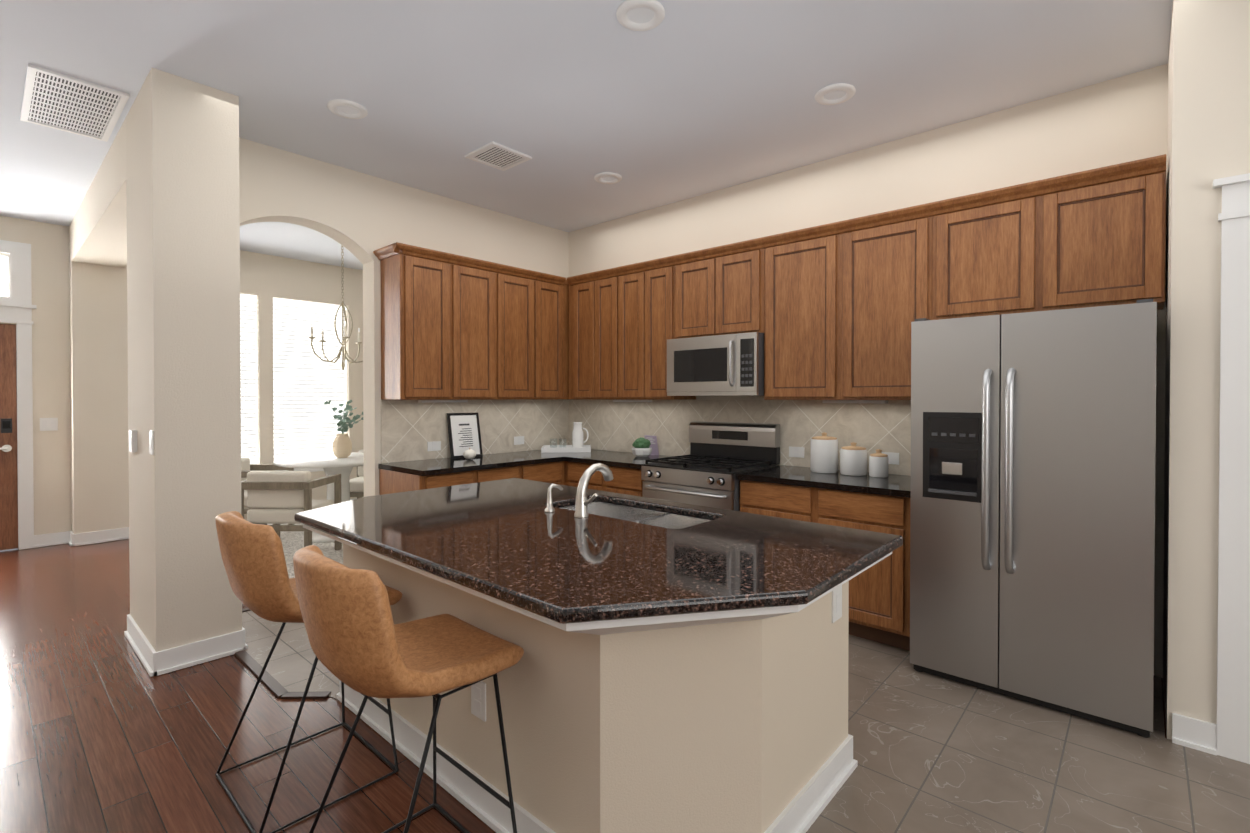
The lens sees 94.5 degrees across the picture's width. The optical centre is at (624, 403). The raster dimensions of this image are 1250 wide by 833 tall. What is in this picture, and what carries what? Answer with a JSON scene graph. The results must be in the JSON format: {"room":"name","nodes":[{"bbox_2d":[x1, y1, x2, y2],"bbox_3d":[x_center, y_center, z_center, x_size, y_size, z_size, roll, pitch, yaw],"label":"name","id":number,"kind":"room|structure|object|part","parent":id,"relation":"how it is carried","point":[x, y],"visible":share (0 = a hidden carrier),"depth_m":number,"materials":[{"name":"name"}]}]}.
{"room":"kitchen","nodes":[
{"label":"kitchen","id":0,"kind":"room"},
{"bbox_2d":[0,216,71,548],"bbox_3d":[-5.252,-0.182,5.576,0.400,3.020,6.480,0,1,42],"label":"wall","id":1,"kind":"structure","parent":0,"point":[52,389],"depth_m":5.42,"materials":[{"name":"paint"}]},
{"bbox_2d":[0,252,9,297],"bbox_3d":[-5.910,-1.156,4.975,0.050,0.439,0.919,0,1,42],"label":"window","id":2,"kind":"structure","parent":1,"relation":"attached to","point":[4,274],"depth_m":5.26,"materials":[{"name":"white glass"}]},
{"bbox_2d":[0,324,17,549],"bbox_3d":[-5.859,0.301,4.943,0.116,2.046,0.912,0,1,42],"label":"front door","id":3,"kind":"structure","parent":1,"relation":"in","point":[8,481],"depth_m":5.24,"materials":[{"name":"brown wood"}]},
{"bbox_3d":[-5.608,0.283,5.183,0.062,0.302,0.156,0,1,42],"label":"front door hardware","id":4,"kind":"part","parent":3,"relation":"part of","materials":[{"name":"metal"}]},
{"bbox_2d":[0,240,36,549],"bbox_3d":[-5.898,-0.068,4.974,0.243,2.796,1.170,0,1,42],"label":"door frame","id":5,"kind":"structure","parent":1,"relation":"attached to","point":[17,306],"depth_m":5.28,"materials":[{"name":"white wood"}]},
{"bbox_2d":[40,418,57,430],"bbox_3d":[-5.396,0.190,5.413,0.008,0.120,0.120,0,1,42],"label":"switch plate","id":6,"kind":"object","parent":1,"relation":"attached to","point":[48,424],"depth_m":5.41,"materials":[{"name":"white plastic"}]},
{"bbox_2d":[33,531,72,547],"bbox_3d":[-5.376,1.270,5.432,0.026,0.111,0.260,0,1,42],"label":"baseboard","id":7,"kind":"structure","parent":1,"relation":"attached to","point":[42,540],"depth_m":5.42,"materials":[{"name":"white wood"}]},
{"bbox_2d":[69,527,128,545],"bbox_3d":[-4.922,1.268,5.639,0.026,0.111,0.706,0,1,42],"label":"baseboard","id":8,"kind":"structure","parent":1,"relation":"attached to","point":[101,536],"depth_m":5.52,"materials":[{"name":"white wood"}]},
{"bbox_2d":[240,294,256,463],"bbox_3d":[-4.467,-0.254,6.261,0.055,1.942,0.834,0,1,42],"label":"window blind","id":9,"kind":"object","parent":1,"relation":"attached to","point":[248,374],"visible":0.29,"depth_m":6.51,"materials":[{"name":"white fabric"}]},
{"bbox_2d":[274,468,323,471],"bbox_3d":[-3.741,0.766,6.950,0.030,0.098,0.890,0,1,42],"label":"trim","id":10,"kind":"structure","parent":1,"relation":"attached to","point":[309,469],"depth_m":6.90,"materials":[{"name":"white wood"}]},
{"bbox_2d":[273,297,346,459],"bbox_3d":[-3.806,-0.261,6.998,0.055,1.942,0.834,0,1,42],"label":"window","id":11,"kind":"structure","parent":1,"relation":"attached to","point":[307,382],"depth_m":6.95,"materials":[{"name":"white glass"}]},
{"bbox_2d":[68,68,251,651],"bbox_3d":[-3.683,-0.170,4.345,3.960,3.020,0.400,0,1,42],"label":"wall","id":12,"kind":"structure","parent":0,"point":[146,270],"depth_m":3.07,"materials":[{"name":"paint"}]},
{"bbox_2d":[129,430,136,451],"bbox_3d":[-2.734,0.206,3.212,0.090,0.120,0.026,0,1,42],"label":"switch plate","id":13,"kind":"object","parent":12,"relation":"attached to","point":[132,433],"depth_m":3.18,"materials":[{"name":"white plastic"}]},
{"bbox_2d":[124,614,164,676],"bbox_3d":[-2.634,1.292,3.132,0.812,0.111,0.026,0,1,42],"label":"baseboard","id":14,"kind":"structure","parent":12,"relation":"attached to","point":[153,661],"depth_m":3.01,"materials":[{"name":"white wood"}]},
{"bbox_2d":[149,430,153,454],"bbox_3d":[-2.388,0.194,2.913,0.075,0.120,0.007,0,1,42],"label":"switch plate","id":15,"kind":"object","parent":12,"relation":"attached to","point":[151,433],"depth_m":2.90,"materials":[{"name":"white plastic"}]},
{"bbox_2d":[153,630,240,672],"bbox_3d":[-2.216,1.293,3.010,0.026,0.111,0.330,0,1,42],"label":"baseboard","id":16,"kind":"structure","parent":12,"relation":"attached to","point":[191,654],"depth_m":3.02,"materials":[{"name":"white wood"}]},
{"bbox_2d":[241,627,247,650],"bbox_3d":[-2.289,1.290,3.355,0.596,0.111,0.026,0,1,42],"label":"baseboard","id":17,"kind":"structure","parent":12,"relation":"attached to","point":[243,645],"depth_m":3.17,"materials":[{"name":"white wood"}]},
{"bbox_2d":[252,141,567,499],"bbox_3d":[-1.599,-0.173,4.700,0.190,3.020,2.910,0,1,42],"label":"wall","id":18,"kind":"structure","parent":0,"point":[364,213],"depth_m":4.59,"materials":[{"name":"paint"}]},
{"bbox_2d":[377,242,440,401],"bbox_3d":[-1.541,-0.581,4.371,0.322,1.098,0.474,0,1,42],"label":"upper cabinet","id":19,"kind":"object","parent":18,"relation":"attached to","point":[410,274],"depth_m":4.20,"materials":[{"name":"brown wood"}]},
{"bbox_2d":[441,252,488,401],"bbox_3d":[-1.297,-0.584,4.644,0.322,1.098,0.561,0,1,42],"label":"upper cabinet","id":20,"kind":"object","parent":18,"relation":"attached to","point":[464,280],"depth_m":4.48,"materials":[{"name":"brown wood"}]},
{"bbox_2d":[381,400,568,462],"bbox_3d":[-1.196,0.199,5.003,0.008,0.473,1.864,0,1,42],"label":"tile backsplash","id":21,"kind":"structure","parent":18,"relation":"attached to","point":[410,429],"depth_m":4.95,"materials":[{"name":"beige tile"}]},
{"bbox_2d":[427,441,440,450],"bbox_3d":[-1.526,0.337,4.626,0.006,0.075,0.115,0,1,42],"label":"outlet","id":22,"kind":"object","parent":21,"relation":"attached to","point":[435,445],"depth_m":4.62,"materials":[{"name":"white plastic"}]},
{"bbox_2d":[514,436,523,444],"bbox_3d":[-0.962,0.331,5.255,0.006,0.075,0.115,0,1,42],"label":"outlet","id":23,"kind":"object","parent":21,"relation":"attached to","point":[518,440],"depth_m":5.25,"materials":[{"name":"white plastic"}]},
{"bbox_2d":[489,262,528,399],"bbox_3d":[-1.028,-0.587,4.944,0.322,1.098,0.536,0,1,42],"label":"upper cabinet","id":24,"kind":"object","parent":18,"relation":"attached to","point":[508,285],"depth_m":4.79,"materials":[{"name":"brown wood"}]},
{"bbox_2d":[529,270,556,399],"bbox_3d":[-0.807,-0.589,5.190,0.322,1.098,0.398,0,1,42],"label":"upper cabinet","id":25,"kind":"object","parent":18,"relation":"attached to","point":[542,286],"depth_m":5.06,"materials":[{"name":"brown wood"}]},
{"bbox_2d":[0,539,1166,832],"bbox_3d":[-1.034,1.394,1.832,11.700,0.060,6.750,0,1,42],"label":"floor","id":26,"kind":"structure","parent":0,"point":[102,729],"depth_m":2.34,"materials":[{"name":"brown wood"}]},
{"bbox_2d":[234,608,330,698],"bbox_3d":[0.733,1.363,1.273,8.123,0.012,1.042,0,1,42],"label":"threshold strip","id":27,"kind":"object","parent":26,"relation":"on","point":[276,688],"depth_m":2.78,"materials":[{"name":"brown"}]},
{"bbox_2d":[303,502,891,832],"bbox_3d":[-0.266,0.940,2.325,2.180,0.831,1.276,0,1,42],"label":"kitchen island","id":28,"kind":"object","parent":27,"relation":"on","point":[732,721],"depth_m":1.70,"materials":[{"name":"paint"}]},
{"bbox_2d":[471,681,485,721],"bbox_3d":[-0.490,0.985,1.933,0.080,0.125,0.007,0,1,42],"label":"outlet","id":29,"kind":"object","parent":28,"relation":"attached to","point":[478,699],"depth_m":1.93,"materials":[{"name":"white plastic"}]},
{"bbox_2d":[563,605,798,673],"bbox_3d":[0.153,0.521,1.418,0.350,0.025,0.480,0,1,42],"label":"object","id":30,"kind":"structure","parent":28,"relation":"on","point":[681,641],"depth_m":1.59,"materials":[{"name":"beige paint"}]},
{"bbox_2d":[294,478,902,623],"bbox_3d":[-0.278,0.480,2.308,2.240,0.036,1.301,0,1,42],"label":"countertop","id":31,"kind":"structure","parent":30,"relation":"on","point":[511,541],"depth_m":1.87,"materials":[{"name":"brown stone"}]},
{"bbox_2d":[545,484,562,511],"bbox_3d":[-0.306,0.401,2.500,0.044,0.116,0.096,0,1,42],"label":"soap dispenser","id":32,"kind":"object","parent":31,"relation":"on","point":[549,508],"visible":1,"depth_m":2.47,"materials":[{"name":"silver metal"}]},
{"bbox_2d":[574,463,612,517],"bbox_3d":[-0.102,0.355,2.406,0.128,0.210,0.212,0,1,42],"label":"faucet","id":33,"kind":"object","parent":31,"relation":"on","point":[582,502],"visible":1,"depth_m":2.36,"materials":[{"name":"silver metal"}]},
{"bbox_2d":[563,502,709,528],"bbox_3d":[0.021,0.598,2.530,0.794,0.200,0.374,0,1,42],"label":"sink","id":34,"kind":"object","parent":31,"relation":"attached to","point":[655,518],"visible":0.06,"depth_m":2.72,"materials":[{"name":"silver metal"}]},
{"bbox_2d":[832,585,841,622],"bbox_3d":[0.758,0.710,2.066,0.007,0.125,0.080,0,1,42],"label":"outlet","id":35,"kind":"object","parent":28,"relation":"attached to","point":[836,593],"depth_m":2.06,"materials":[{"name":"white plastic"}]},
{"bbox_2d":[242,524,342,603],"bbox_3d":[-2.817,1.319,5.738,2.850,0.016,2.710,0,1,42],"label":"dining rug","id":36,"kind":"object","parent":26,"relation":"on","point":[292,542],"depth_m":5.30,"materials":[{"name":"beige fabric"}]},
{"bbox_2d":[241,464,293,524],"bbox_3d":[-3.685,0.970,5.701,0.540,0.685,0.600,0,1,-6],"label":"frame","id":37,"kind":"object","parent":36,"relation":"on","point":[256,467],"visible":0.08,"depth_m":5.95,"materials":[{"name":"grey wood"}]},
{"bbox_2d":[241,457,249,506],"bbox_3d":[-3.663,0.764,5.701,0.487,0.433,0.502,0,1,-6],"label":"cushion","id":38,"kind":"object","parent":37,"relation":"on","point":[245,463],"visible":0.1,"depth_m":5.79,"materials":[{"name":"beige fabric"}]},
{"bbox_2d":[241,474,341,549],"bbox_3d":[-2.868,0.977,4.968,0.600,0.685,0.540,0,1,0],"label":"frame","id":39,"kind":"object","parent":36,"relation":"on","point":[307,487],"visible":0.46,"depth_m":4.70,"materials":[{"name":"grey wood"}]},
{"bbox_2d":[247,471,333,523],"bbox_3d":[-2.868,0.770,4.989,0.502,0.433,0.487,0,1,0],"label":"cushion","id":40,"kind":"object","parent":39,"relation":"on","point":[275,506],"visible":0.65,"depth_m":4.75,"materials":[{"name":"beige fabric"}]},
{"bbox_2d":[273,452,363,541],"bbox_3d":[-2.870,0.924,5.788,1.110,0.775,1.110,0,1,42],"label":"dining table","id":41,"kind":"object","parent":36,"relation":"on","point":[330,463],"visible":0.54,"depth_m":5.60,"materials":[{"name":"white wood"}]},
{"bbox_2d":[333,433,351,457],"bbox_3d":[-2.819,0.415,5.765,0.176,0.240,0.176,0,1,42],"label":"vase","id":42,"kind":"object","parent":41,"relation":"on","point":[342,445],"visible":0.98,"depth_m":5.71,"materials":[{"name":"ceramic"}]},
{"bbox_2d":[324,400,362,433],"bbox_3d":[-2.817,0.147,5.782,0.404,0.377,0.366,0,1,42],"label":"eucalyptus plant","id":43,"kind":"object","parent":42,"relation":"in","point":[342,424],"visible":0.92,"depth_m":5.75,"materials":[{"name":"green plant"}]},
{"bbox_2d":[350,466,363,498],"bbox_3d":[-2.872,0.961,6.608,0.600,0.685,0.540,0,1,0],"label":"frame","id":44,"kind":"object","parent":36,"relation":"on","point":[357,494],"depth_m":6.34,"materials":[{"name":"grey wood"}]},
{"bbox_2d":[350,450,363,491],"bbox_3d":[-2.872,0.755,6.584,0.502,0.433,0.487,0,1,0],"label":"cushion","id":45,"kind":"object","parent":44,"relation":"on","point":[357,484],"visible":0.27,"depth_m":6.35,"materials":[{"name":"beige fabric"}]},
{"bbox_2d":[215,622,398,832],"bbox_3d":[-1.167,1.062,2.122,0.482,0.598,0.462,0,1,42],"label":"stool","id":46,"kind":"object","parent":26,"relation":"on","point":[287,747],"visible":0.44,"depth_m":2.13,"materials":[{"name":"black metal"}]},
{"bbox_2d":[215,511,402,622],"bbox_3d":[-1.165,0.567,2.120,0.455,0.390,0.545,0,1,42],"label":"seat","id":47,"kind":"object","parent":46,"relation":"on","point":[262,584],"visible":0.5,"depth_m":1.87,"materials":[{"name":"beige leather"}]},
{"bbox_2d":[309,673,516,832],"bbox_3d":[-0.620,1.067,1.632,0.482,0.598,0.462,0,1,42],"label":"stool","id":48,"kind":"object","parent":26,"relation":"on","point":[509,804],"visible":0.69,"depth_m":1.66,"materials":[{"name":"black metal"}]},
{"bbox_2d":[293,545,523,697],"bbox_3d":[-0.617,0.572,1.630,0.455,0.390,0.545,0,1,42],"label":"seat","id":49,"kind":"object","parent":48,"relation":"on","point":[360,641],"visible":1,"depth_m":1.41,"materials":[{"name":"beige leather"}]},
{"bbox_2d":[0,0,1172,269],"bbox_3d":[-1.034,-1.706,1.802,11.700,0.100,6.750,0,1,42],"label":"ceiling","id":50,"kind":"structure","parent":0,"point":[680,102],"depth_m":2.96,"materials":[{"name":"paint"}]},
{"bbox_2d":[20,64,129,141],"bbox_3d":[-3.100,-1.662,3.244,0.820,0.014,0.380,0,1,42],"label":"ceiling vent","id":51,"kind":"object","parent":50,"relation":"in","point":[60,101],"visible":1,"depth_m":3.20,"materials":[{"name":"white metal"}]},
{"bbox_2d":[308,246,362,369],"bbox_3d":[-2.855,-1.013,5.786,0.616,1.359,0.589,0,1,42],"label":"dining chandelier","id":52,"kind":"object","parent":50,"relation":"hanging from","point":[343,350],"visible":0.85,"depth_m":5.80,"materials":[{"name":"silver metal"}]},
{"bbox_2d":[327,99,367,118],"bbox_3d":[-1.568,-1.661,3.268,0.208,0.016,0.208,0,1,42],"label":"recessed light","id":53,"kind":"object","parent":50,"relation":"in","point":[348,109],"visible":0.98,"depth_m":3.26,"materials":[{"name":"white plastic"}]},
{"bbox_2d":[464,141,531,170],"bbox_3d":[-0.856,-1.668,3.905,0.320,0.014,0.320,0,1,42],"label":"ceiling vent","id":54,"kind":"object","parent":50,"relation":"in","point":[493,154],"visible":1,"depth_m":3.89,"materials":[{"name":"white metal"}]},
{"bbox_2d":[594,172,621,183],"bbox_3d":[-0.126,-1.671,4.285,0.208,0.016,0.208,0,1,42],"label":"recessed light","id":55,"kind":"object","parent":50,"relation":"in","point":[607,178],"visible":0.96,"depth_m":4.28,"materials":[{"name":"white plastic"}]},
{"bbox_2d":[616,0,664,30],"bbox_3d":[0.066,-1.654,2.462,0.208,0.016,0.208,0,1,42],"label":"recessed light","id":56,"kind":"object","parent":50,"relation":"in","point":[639,15],"visible":0.98,"depth_m":2.46,"materials":[{"name":"white plastic"}]},
{"bbox_2d":[815,83,855,104],"bbox_3d":[1.129,-1.660,3.108,0.208,0.016,0.208,0,1,42],"label":"recessed light","id":57,"kind":"object","parent":50,"relation":"in","point":[835,94],"visible":0.98,"depth_m":3.10,"materials":[{"name":"white plastic"}]},
{"bbox_2d":[242,610,1249,832],"bbox_3d":[1.397,1.360,1.997,8.100,0.004,2.960,0,1,42],"label":"floor","id":58,"kind":"structure","parent":0,"point":[932,753],"depth_m":2.17,"materials":[{"name":"grey tile"}]},
{"bbox_2d":[379,469,474,494],"bbox_3d":[-1.459,0.908,4.260,0.612,0.856,0.427,0,1,42],"label":"base cabinet","id":59,"kind":"object","parent":58,"relation":"on","point":[390,482],"depth_m":4.08,"materials":[{"name":"brown wood"}]},
{"bbox_2d":[475,466,518,482],"bbox_3d":[-1.178,0.905,4.573,0.612,0.856,0.415,0,1,42],"label":"base cabinet","id":60,"kind":"object","parent":58,"relation":"on","point":[485,475],"depth_m":4.35,"materials":[{"name":"brown wood"}]},
{"bbox_2d":[519,462,554,483],"bbox_3d":[-0.896,0.902,4.887,0.612,0.856,0.428,0,1,42],"label":"base cabinet","id":61,"kind":"object","parent":58,"relation":"on","point":[542,472],"depth_m":4.66,"materials":[{"name":"brown wood"}]},
{"bbox_2d":[563,461,602,490],"bbox_3d":[-0.142,0.902,4.942,0.472,0.856,0.612,0,1,42],"label":"base cabinet","id":62,"kind":"object","parent":58,"relation":"on","point":[572,471],"depth_m":4.75,"materials":[{"name":"brown wood"}]},
{"bbox_2d":[378,449,597,475],"bbox_3d":[-0.949,0.457,4.790,0.660,0.036,1.912,0,1,42],"label":"countertop","id":63,"kind":"structure","parent":62,"relation":"on","point":[427,467],"depth_m":4.37,"materials":[{"name":"stone"}]},
{"bbox_2d":[447,413,482,458],"bbox_3d":[-1.321,0.257,4.770,0.082,0.368,0.290,0,1,42],"label":"framed picture","id":64,"kind":"object","parent":63,"relation":"on","point":[464,433],"visible":0.92,"depth_m":4.76,"materials":[{"name":"black plastic"}]},
{"bbox_2d":[463,448,475,458],"bbox_3d":[-1.232,0.394,4.584,0.100,0.092,0.100,0,1,42],"label":"pumpkin","id":65,"kind":"object","parent":63,"relation":"on","point":[469,453],"visible":0.98,"depth_m":4.55,"materials":[{"name":"white"}]},
{"bbox_2d":[541,445,590,452],"bbox_3d":[-0.535,0.410,5.302,0.440,0.045,0.280,0,1,-3],"label":"tray","id":66,"kind":"object","parent":63,"relation":"on","point":[564,449],"visible":1,"depth_m":5.17,"materials":[{"name":"white ceramic"}]},
{"bbox_2d":[572,422,588,446],"bbox_3d":[-0.421,0.295,5.337,0.125,0.250,0.125,0,1,42],"label":"pitcher","id":67,"kind":"object","parent":66,"relation":"on","point":[577,436],"visible":0.81,"depth_m":5.30,"materials":[{"name":"white ceramic"}]},
{"bbox_2d":[566,450,674,468],"bbox_3d":[0.038,0.457,4.757,0.854,0.036,0.642,0,1,42],"label":"countertop","id":68,"kind":"structure","parent":62,"relation":"on","point":[609,458],"depth_m":4.69,"materials":[{"name":"stone"}]},
{"bbox_2d":[632,447,651,456],"bbox_3d":[0.141,0.400,4.805,0.170,0.075,0.170,0,1,42],"label":"planter pot","id":69,"kind":"object","parent":68,"relation":"on","point":[641,452],"visible":0.94,"depth_m":4.74,"materials":[{"name":"white ceramic"}]},
{"bbox_2d":[632,437,650,447],"bbox_3d":[0.134,0.321,4.809,0.153,0.091,0.157,0,1,42],"label":"boxwood plant","id":70,"kind":"object","parent":69,"relation":"in","point":[640,442],"visible":1,"depth_m":4.76,"materials":[{"name":"green plant"}]},
{"bbox_2d":[644,435,658,454],"bbox_3d":[0.225,0.358,4.951,0.130,0.177,0.050,0,1,42],"label":"card sign","id":71,"kind":"object","parent":68,"relation":"on","point":[654,444],"visible":0.65,"depth_m":4.94,"materials":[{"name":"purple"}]},
{"bbox_2d":[603,466,644,496],"bbox_3d":[0.199,0.905,4.636,0.444,0.856,0.612,0,1,42],"label":"base cabinet","id":72,"kind":"object","parent":58,"relation":"on","point":[627,481],"depth_m":4.40,"materials":[{"name":"brown wood"}]},
{"bbox_2d":[641,421,779,510],"bbox_3d":[0.607,0.729,4.182,0.754,1.166,0.710,0,1,42],"label":"gas range","id":73,"kind":"object","parent":58,"relation":"on","point":[718,458],"depth_m":4.14,"materials":[{"name":"grey metal"}]},
{"bbox_3d":[0.387,0.599,3.935,0.678,0.024,0.051,0,1,42],"label":"kitchen range handle","id":74,"kind":"part","parent":73,"relation":"part of","materials":[{"name":"silver metal"}]},
{"bbox_2d":[740,480,814,522],"bbox_3d":[1.126,0.913,3.806,0.512,0.856,0.612,0,1,42],"label":"base cabinet","id":75,"kind":"object","parent":58,"relation":"on","point":[793,502],"depth_m":3.56,"materials":[{"name":"brown wood"}]},
{"bbox_2d":[815,488,910,650],"bbox_3d":[1.521,0.916,3.452,0.550,0.856,0.612,0,1,42],"label":"base cabinet","id":76,"kind":"object","parent":58,"relation":"on","point":[879,602],"depth_m":3.18,"materials":[{"name":"brown wood"}]},
{"bbox_2d":[736,465,910,497],"bbox_3d":[1.324,0.468,3.605,1.069,0.036,0.642,0,1,42],"label":"countertop","id":77,"kind":"structure","parent":76,"relation":"on","point":[895,485],"depth_m":3.46,"materials":[{"name":"stone"}]},
{"bbox_2d":[810,432,837,472],"bbox_3d":[1.314,0.317,3.813,0.172,0.260,0.172,0,1,42],"label":"canister","id":78,"kind":"object","parent":77,"relation":"on","point":[824,454],"visible":1,"depth_m":3.74,"materials":[{"name":"ceramic"}]},
{"bbox_2d":[840,442,866,475],"bbox_3d":[1.457,0.346,3.685,0.160,0.205,0.160,0,1,42],"label":"canister","id":79,"kind":"object","parent":77,"relation":"on","point":[853,459],"visible":1,"depth_m":3.62,"materials":[{"name":"ceramic"}]},
{"bbox_2d":[869,449,887,477],"bbox_3d":[1.573,0.364,3.582,0.110,0.170,0.110,0,1,42],"label":"canister","id":80,"kind":"object","parent":77,"relation":"on","point":[878,463],"visible":1,"depth_m":3.54,"materials":[{"name":"ceramic"}]},
{"bbox_2d":[910,299,1156,737],"bbox_3d":[1.998,0.462,2.854,0.904,1.776,0.843,0,1,42],"label":"refrigerator","id":81,"kind":"object","parent":58,"relation":"on","point":[1061,618],"depth_m":2.55,"materials":[{"name":"grey metal"}]},
{"bbox_3d":[1.690,0.304,2.618,0.120,0.934,0.082,0,1,42],"label":"refrigerator handle","id":82,"kind":"part","parent":81,"relation":"part of","materials":[{"name":"silver metal"}]},
{"bbox_2d":[568,65,1163,675],"bbox_3d":[-0.199,-0.181,5.499,8.030,3.020,0.150,0,1,42],"label":"wall","id":83,"kind":"structure","parent":0,"point":[1115,121],"depth_m":3.57,"materials":[{"name":"paint"}]},
{"bbox_2d":[565,271,600,399],"bbox_3d":[-0.268,-0.589,5.236,0.413,1.098,0.322,0,1,42],"label":"upper cabinet","id":84,"kind":"object","parent":83,"relation":"attached to","point":[582,292],"depth_m":5.12,"materials":[{"name":"brown wood"}]},
{"bbox_2d":[601,266,624,401],"bbox_3d":[-0.057,-0.588,5.046,0.406,1.098,0.322,0,1,42],"label":"upper cabinet","id":85,"kind":"object","parent":83,"relation":"attached to","point":[613,279],"depth_m":4.87,"materials":[{"name":"brown wood"}]},
{"bbox_2d":[625,261,648,401],"bbox_3d":[0.150,-0.586,4.861,0.421,1.098,0.322,0,1,42],"label":"upper cabinet","id":86,"kind":"object","parent":83,"relation":"attached to","point":[637,274],"depth_m":4.70,"materials":[{"name":"brown wood"}]},
{"bbox_2d":[649,256,695,401],"bbox_3d":[0.342,-0.584,4.689,0.347,1.098,0.322,0,1,42],"label":"upper cabinet","id":87,"kind":"object","parent":83,"relation":"attached to","point":[661,269],"depth_m":4.55,"materials":[{"name":"brown wood"}]},
{"bbox_2d":[673,246,720,338],"bbox_3d":[0.639,-0.812,4.421,0.449,0.638,0.322,0,1,42],"label":"upper cabinet","id":88,"kind":"object","parent":83,"relation":"attached to","point":[696,274],"depth_m":4.30,"materials":[{"name":"brown wood"}]},
{"bbox_2d":[667,332,763,395],"bbox_3d":[0.720,-0.275,4.275,0.764,0.427,0.434,0,1,42],"label":"over-the-range microwave","id":89,"kind":"object","parent":88,"relation":"attached to","point":[697,366],"depth_m":4.10,"materials":[{"name":"grey metal"}]},
{"bbox_3d":[0.732,-0.282,4.001,0.018,0.323,0.042,0,1,42],"label":"microwave handle","id":90,"kind":"part","parent":89,"relation":"part of","materials":[{"name":"silver metal"}]},
{"bbox_2d":[569,400,910,475],"bbox_3d":[0.688,0.252,4.602,3.350,0.571,0.008,0,1,42],"label":"tile backsplash","id":91,"kind":"structure","parent":83,"relation":"attached to","point":[610,425],"depth_m":4.28,"materials":[{"name":"beige tile"}]},
{"bbox_2d":[789,446,803,457],"bbox_3d":[1.221,0.342,4.114,0.115,0.075,0.006,0,1,42],"label":"outlet","id":92,"kind":"object","parent":91,"relation":"attached to","point":[793,451],"depth_m":4.11,"materials":[{"name":"white plastic"}]},
{"bbox_2d":[882,452,898,464],"bbox_3d":[1.690,0.346,3.694,0.115,0.075,0.006,0,1,42],"label":"outlet","id":93,"kind":"object","parent":91,"relation":"attached to","point":[893,457],"depth_m":3.68,"materials":[{"name":"white plastic"}]},
{"bbox_2d":[721,237,764,334],"bbox_3d":[0.879,-0.810,4.206,0.449,0.638,0.322,0,1,42],"label":"upper cabinet","id":94,"kind":"object","parent":83,"relation":"attached to","point":[742,263],"depth_m":4.04,"materials":[{"name":"brown wood"}]},
{"bbox_2d":[764,221,840,401],"bbox_3d":[1.241,-0.577,3.884,0.521,1.098,0.322,0,1,42],"label":"upper cabinet","id":95,"kind":"object","parent":83,"relation":"attached to","point":[832,311],"depth_m":3.75,"materials":[{"name":"brown wood"}]},
{"bbox_2d":[841,202,932,401],"bbox_3d":[1.629,-0.573,3.536,0.523,1.098,0.322,0,1,42],"label":"upper cabinet","id":96,"kind":"object","parent":83,"relation":"attached to","point":[887,257],"depth_m":3.42,"materials":[{"name":"brown wood"}]},
{"bbox_2d":[933,176,1060,319],"bbox_3d":[2.036,-0.794,3.170,0.568,0.650,0.322,0,1,42],"label":"upper cabinet","id":97,"kind":"object","parent":83,"relation":"attached to","point":[996,251],"depth_m":3.03,"materials":[{"name":"brown wood"}]},
{"bbox_2d":[1061,154,1165,309],"bbox_3d":[2.337,-0.791,2.900,0.542,0.650,0.322,0,1,42],"label":"upper cabinet","id":98,"kind":"object","parent":83,"relation":"attached to","point":[1113,217],"depth_m":2.72,"materials":[{"name":"brown wood"}]},
{"bbox_2d":[1156,116,1163,676],"bbox_3d":[2.518,-0.153,2.602,0.115,3.020,0.540,0,1,42],"label":"wall","id":99,"kind":"structure","parent":0,"point":[1161,117],"depth_m":2.85,"materials":[{"name":"paint"}]},
{"bbox_2d":[1160,0,1249,739],"bbox_3d":[3.607,-0.140,1.157,3.665,3.020,0.140,0,1,42],"label":"wall","id":100,"kind":"structure","parent":0,"point":[1207,70],"depth_m":2.28,"materials":[{"name":"paint"}]},
{"bbox_2d":[1213,173,1249,763],"bbox_3d":[2.704,0.251,1.943,1.045,2.216,0.180,0,1,42],"label":"door frame","id":101,"kind":"structure","parent":100,"relation":"attached to","point":[1233,686],"depth_m":2.20,"materials":[{"name":"white"}]}
]}

